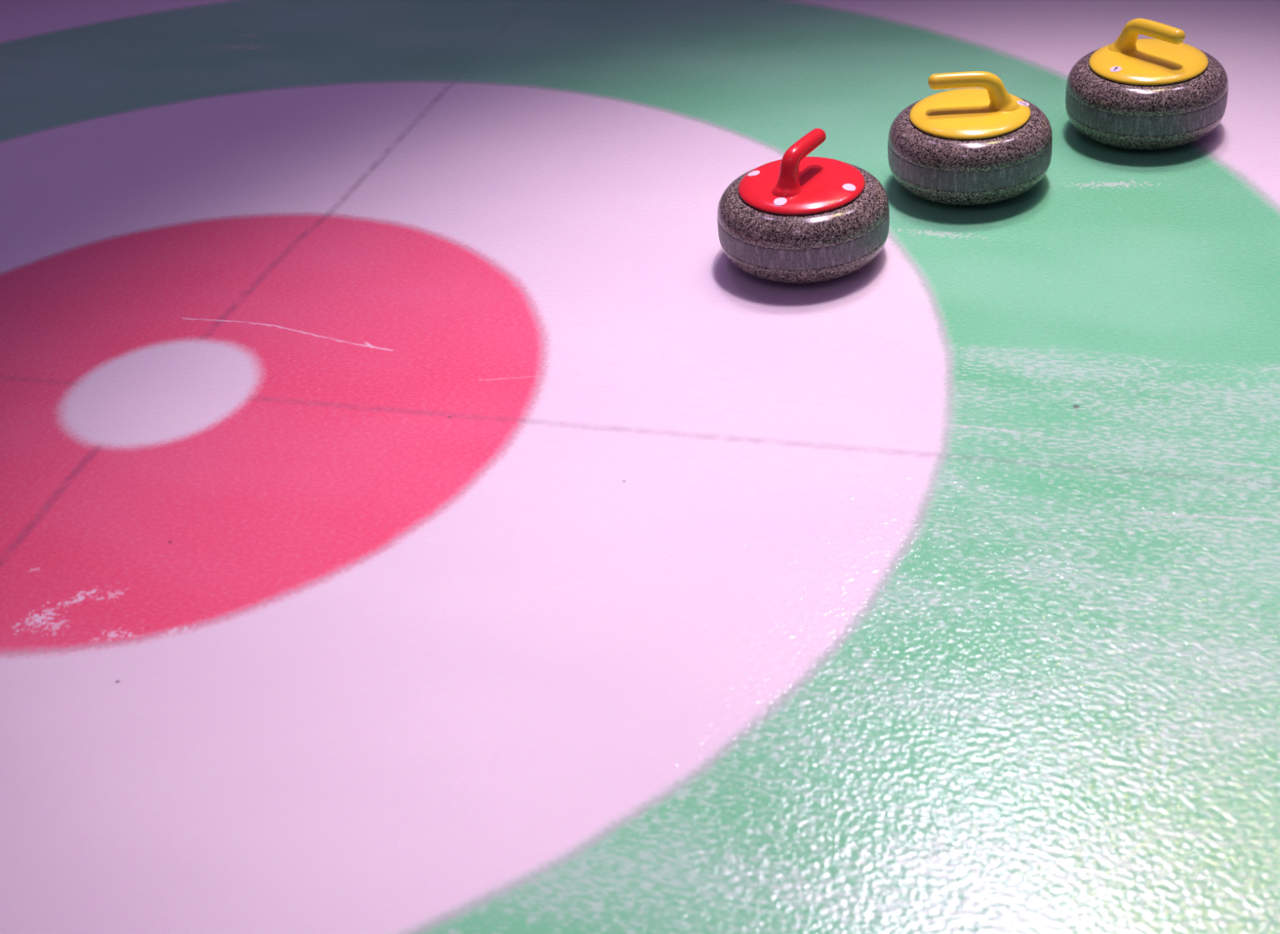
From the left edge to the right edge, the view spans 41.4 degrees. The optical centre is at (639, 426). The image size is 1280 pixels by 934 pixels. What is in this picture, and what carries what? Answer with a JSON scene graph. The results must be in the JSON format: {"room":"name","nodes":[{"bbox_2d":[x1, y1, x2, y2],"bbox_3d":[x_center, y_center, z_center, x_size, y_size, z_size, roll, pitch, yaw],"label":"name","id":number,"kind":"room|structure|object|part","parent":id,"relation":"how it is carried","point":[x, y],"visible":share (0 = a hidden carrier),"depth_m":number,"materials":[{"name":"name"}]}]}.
{"room":"ice rink","nodes":[
{"label":"ice rink","id":0,"kind":"room"},
{"bbox_2d":[0,0,1279,933],"bbox_3d":[-0.747,-0.015,2.671,14.000,0.100,14.000,5,35,17],"label":"floor","id":1,"kind":"structure","parent":0,"point":[418,513],"depth_m":2.31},
{"bbox_2d":[717,128,888,283],"bbox_3d":[0.264,-0.369,2.752,0.280,0.203,0.280,17,40,31],"label":"stone","id":2,"kind":"object","parent":1,"relation":"on","point":[795,218],"visible":1,"depth_m":2.68,"materials":[{"name":"stone"}]},
{"bbox_3d":[0.257,-0.423,2.715,0.058,0.072,0.143,17,40,31],"label":"handle","id":3,"kind":"part","parent":2,"relation":"part of","materials":[{"name":"red plastic"}]},
{"bbox_2d":[888,71,1052,205],"bbox_3d":[0.568,-0.516,2.918,0.280,0.203,0.280,-1,34,8],"label":"stone","id":4,"kind":"object","parent":1,"relation":"on","point":[973,145],"visible":1,"depth_m":2.85,"materials":[{"name":"stone"}]},
{"bbox_3d":[0.569,-0.570,2.881,0.155,0.072,0.058,-1,34,8],"label":"handle","id":5,"kind":"part","parent":4,"relation":"part of","materials":[{"name":"yellow plastic"}]},
{"bbox_2d":[1065,17,1228,150],"bbox_3d":[0.908,-0.629,3.028,0.280,0.203,0.280,-26,38,-27],"label":"stone","id":6,"kind":"object","parent":1,"relation":"on","point":[1130,92],"visible":1,"depth_m":2.96,"materials":[{"name":"stone"}]},
{"bbox_3d":[0.897,-0.686,2.997,0.058,0.072,0.155,-26,38,-27],"label":"handle","id":7,"kind":"part","parent":6,"relation":"part of","materials":[{"name":"yellow plastic"}]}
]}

